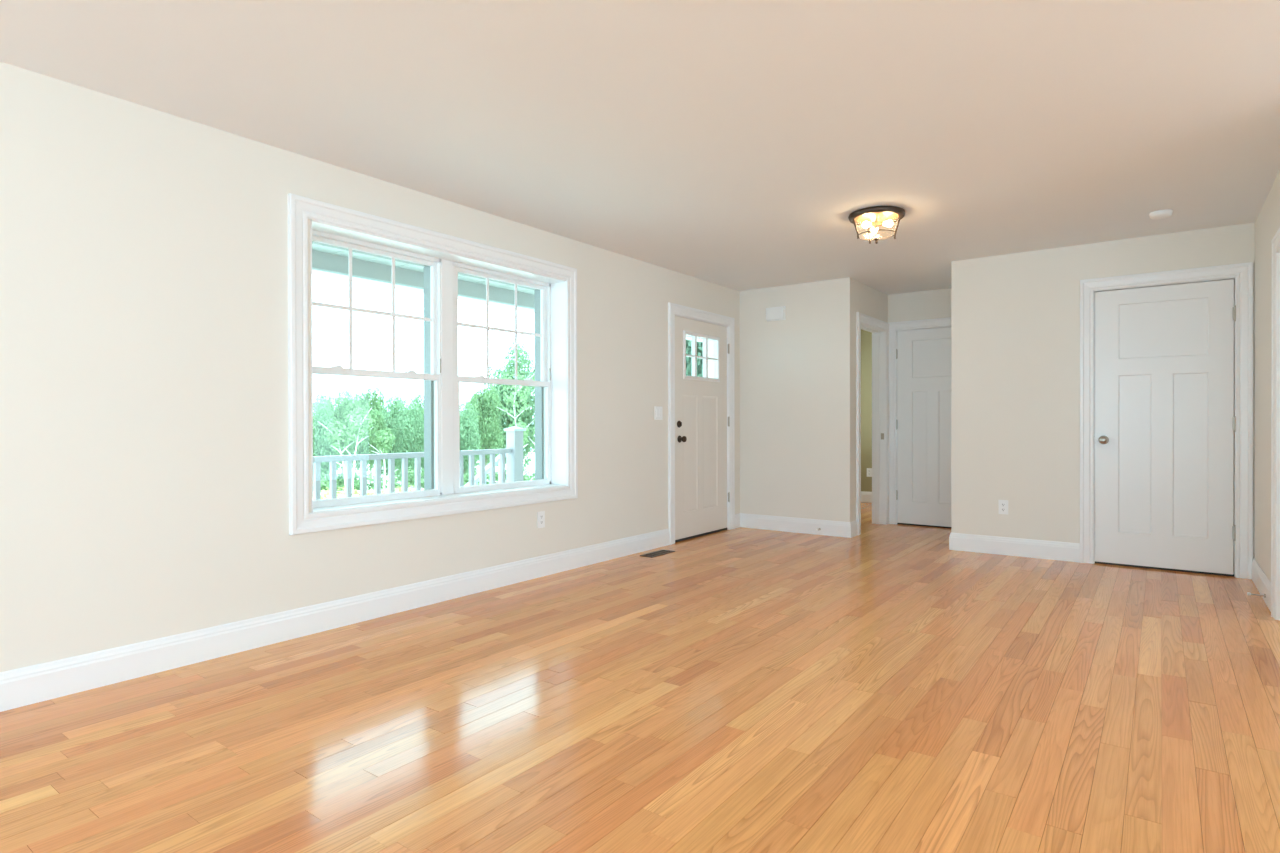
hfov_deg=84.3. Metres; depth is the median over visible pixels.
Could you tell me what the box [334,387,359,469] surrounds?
leafy tree
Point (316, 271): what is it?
trim
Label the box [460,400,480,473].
leafy tree
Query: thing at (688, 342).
leafy tree
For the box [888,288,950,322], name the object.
wall
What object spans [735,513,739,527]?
baseboard
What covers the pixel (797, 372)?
wall
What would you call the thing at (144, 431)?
wall
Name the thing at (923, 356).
door
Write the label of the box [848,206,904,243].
ceiling light
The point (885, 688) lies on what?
floor
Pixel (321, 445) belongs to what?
leafy tree
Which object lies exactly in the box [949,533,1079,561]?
baseboard
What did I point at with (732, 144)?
ceiling
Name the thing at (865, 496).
baseboard
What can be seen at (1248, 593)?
door stop
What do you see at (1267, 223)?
wall
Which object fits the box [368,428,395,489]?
birch tree
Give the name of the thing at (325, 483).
undergrowth
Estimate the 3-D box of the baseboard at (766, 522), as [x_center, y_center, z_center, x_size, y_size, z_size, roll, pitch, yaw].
[1.505,0.970,6.978,1.179,0.144,0.015,0,0,36]
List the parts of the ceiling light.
cage arm, bulb, bulb, cage arm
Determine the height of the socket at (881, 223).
0.060 m
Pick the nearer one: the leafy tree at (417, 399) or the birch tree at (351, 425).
the birch tree at (351, 425)
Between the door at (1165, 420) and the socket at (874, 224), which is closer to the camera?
the socket at (874, 224)
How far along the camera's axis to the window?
4.48 m
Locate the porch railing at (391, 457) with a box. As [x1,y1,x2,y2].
[313,449,511,499]
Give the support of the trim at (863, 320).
attached to the wall at (869, 301)
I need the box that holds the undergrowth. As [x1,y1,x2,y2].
[321,467,534,491]
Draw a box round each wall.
[0,62,739,671]
[740,277,854,521]
[855,280,887,519]
[861,329,871,491]
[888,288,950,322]
[951,223,1254,557]
[1254,170,1279,581]
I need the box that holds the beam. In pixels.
[312,250,533,307]
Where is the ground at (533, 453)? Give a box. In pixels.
[313,451,534,499]
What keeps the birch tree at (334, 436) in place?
on the ground at (533, 453)
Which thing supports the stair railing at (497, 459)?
attached to the newel post
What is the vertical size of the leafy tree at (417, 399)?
6.020 m
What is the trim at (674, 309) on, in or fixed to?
attached to the wall at (144, 431)
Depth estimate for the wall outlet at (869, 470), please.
9.57 m
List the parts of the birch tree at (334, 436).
crown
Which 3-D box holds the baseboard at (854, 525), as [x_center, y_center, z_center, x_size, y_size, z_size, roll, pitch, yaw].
[2.025,0.970,6.701,0.015,0.144,0.185,0,0,36]
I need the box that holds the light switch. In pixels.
[655,406,662,419]
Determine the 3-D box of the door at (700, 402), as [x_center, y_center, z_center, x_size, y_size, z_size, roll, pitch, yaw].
[0.543,0.021,6.785,0.256,2.045,0.994,0,0,36]
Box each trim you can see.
[312,267,702,341]
[668,302,734,544]
[856,312,888,534]
[889,317,950,523]
[1080,262,1252,578]
[1271,227,1279,619]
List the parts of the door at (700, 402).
knob, lite frame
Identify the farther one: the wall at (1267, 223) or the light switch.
the light switch
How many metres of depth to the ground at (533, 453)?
52.86 m
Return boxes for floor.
[0,502,1279,852]
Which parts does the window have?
sash, sash, frame, sash, frame, sash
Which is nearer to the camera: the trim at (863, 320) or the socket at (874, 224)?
the socket at (874, 224)
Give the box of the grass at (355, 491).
[321,483,479,498]
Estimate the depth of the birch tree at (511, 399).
36.69 m
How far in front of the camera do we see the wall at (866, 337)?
9.60 m
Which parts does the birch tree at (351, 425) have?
crown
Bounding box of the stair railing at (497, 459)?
[464,453,505,485]
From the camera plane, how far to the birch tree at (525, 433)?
33.46 m
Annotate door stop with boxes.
[1247,592,1265,597]
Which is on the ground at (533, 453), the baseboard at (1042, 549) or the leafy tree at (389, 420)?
the leafy tree at (389, 420)
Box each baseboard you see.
[0,528,669,711]
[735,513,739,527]
[740,513,850,537]
[850,520,857,537]
[861,491,871,502]
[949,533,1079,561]
[1252,558,1270,611]
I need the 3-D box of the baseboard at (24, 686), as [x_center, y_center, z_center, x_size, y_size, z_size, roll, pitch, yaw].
[-2.229,0.995,2.885,0.015,0.144,8.395,0,0,36]
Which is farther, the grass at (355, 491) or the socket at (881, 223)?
the grass at (355, 491)
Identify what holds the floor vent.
in the floor
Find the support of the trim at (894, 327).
attached to the wall at (932, 304)
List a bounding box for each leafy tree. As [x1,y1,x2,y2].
[313,389,339,479]
[313,397,335,479]
[326,392,362,472]
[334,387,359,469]
[349,404,386,471]
[352,385,384,478]
[379,394,406,479]
[386,391,407,422]
[392,399,423,484]
[408,391,423,470]
[419,408,423,451]
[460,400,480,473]
[463,384,504,476]
[484,339,534,471]
[531,364,534,437]
[686,340,702,376]
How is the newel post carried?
on the floor
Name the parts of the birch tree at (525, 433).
crown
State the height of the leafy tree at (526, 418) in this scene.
9.760 m
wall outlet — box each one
[537,511,544,527]
[867,468,871,476]
[998,500,1007,514]
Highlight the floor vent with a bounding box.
[640,550,674,556]
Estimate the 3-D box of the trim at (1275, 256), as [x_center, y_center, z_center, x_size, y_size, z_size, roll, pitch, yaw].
[3.276,0.011,3.483,0.161,2.085,0.975,0,0,36]
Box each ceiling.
[0,0,1279,294]
[312,244,533,294]
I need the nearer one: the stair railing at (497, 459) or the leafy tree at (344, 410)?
the stair railing at (497, 459)
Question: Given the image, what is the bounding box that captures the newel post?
[504,426,525,481]
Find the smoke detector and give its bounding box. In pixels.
[1149,209,1172,219]
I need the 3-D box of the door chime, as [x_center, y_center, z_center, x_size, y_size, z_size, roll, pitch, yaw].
[1.350,-1.126,7.059,0.204,0.136,0.048,0,0,36]
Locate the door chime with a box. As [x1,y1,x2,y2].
[766,306,785,320]
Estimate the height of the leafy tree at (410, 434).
4.708 m
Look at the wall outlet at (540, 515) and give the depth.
4.97 m
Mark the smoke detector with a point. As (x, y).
(1160, 214)
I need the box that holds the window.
[288,193,577,534]
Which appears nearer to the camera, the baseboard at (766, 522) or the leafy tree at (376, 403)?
the baseboard at (766, 522)
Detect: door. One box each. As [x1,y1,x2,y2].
[675,316,729,541]
[896,327,950,527]
[1095,279,1235,576]
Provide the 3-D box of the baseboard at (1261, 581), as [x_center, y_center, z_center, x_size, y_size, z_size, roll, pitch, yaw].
[3.859,0.976,4.385,0.015,0.144,1.158,0,0,36]
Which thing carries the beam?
on the porch column
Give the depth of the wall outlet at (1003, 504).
5.76 m
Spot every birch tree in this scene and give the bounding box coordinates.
[319,421,352,485]
[345,408,373,491]
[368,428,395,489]
[497,370,533,428]
[508,420,532,474]
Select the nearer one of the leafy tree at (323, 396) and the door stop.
the door stop
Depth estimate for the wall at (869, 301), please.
7.03 m
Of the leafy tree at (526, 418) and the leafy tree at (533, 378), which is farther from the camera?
the leafy tree at (526, 418)
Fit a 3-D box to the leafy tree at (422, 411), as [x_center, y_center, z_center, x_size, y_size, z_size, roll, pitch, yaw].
[-12.010,0.657,42.530,2.194,5.577,2.440,0,0,21]
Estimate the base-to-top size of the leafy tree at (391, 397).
6.315 m
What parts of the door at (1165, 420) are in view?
knob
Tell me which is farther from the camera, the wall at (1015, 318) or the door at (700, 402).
the door at (700, 402)
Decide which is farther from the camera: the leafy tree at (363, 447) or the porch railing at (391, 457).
the leafy tree at (363, 447)
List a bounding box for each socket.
[870,218,876,226]
[877,218,883,225]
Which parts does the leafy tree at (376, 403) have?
crown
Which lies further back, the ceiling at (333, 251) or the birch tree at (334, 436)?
the birch tree at (334, 436)
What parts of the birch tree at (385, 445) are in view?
crown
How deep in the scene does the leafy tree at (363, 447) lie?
36.01 m
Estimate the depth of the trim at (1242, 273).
4.94 m
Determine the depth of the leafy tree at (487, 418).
41.48 m

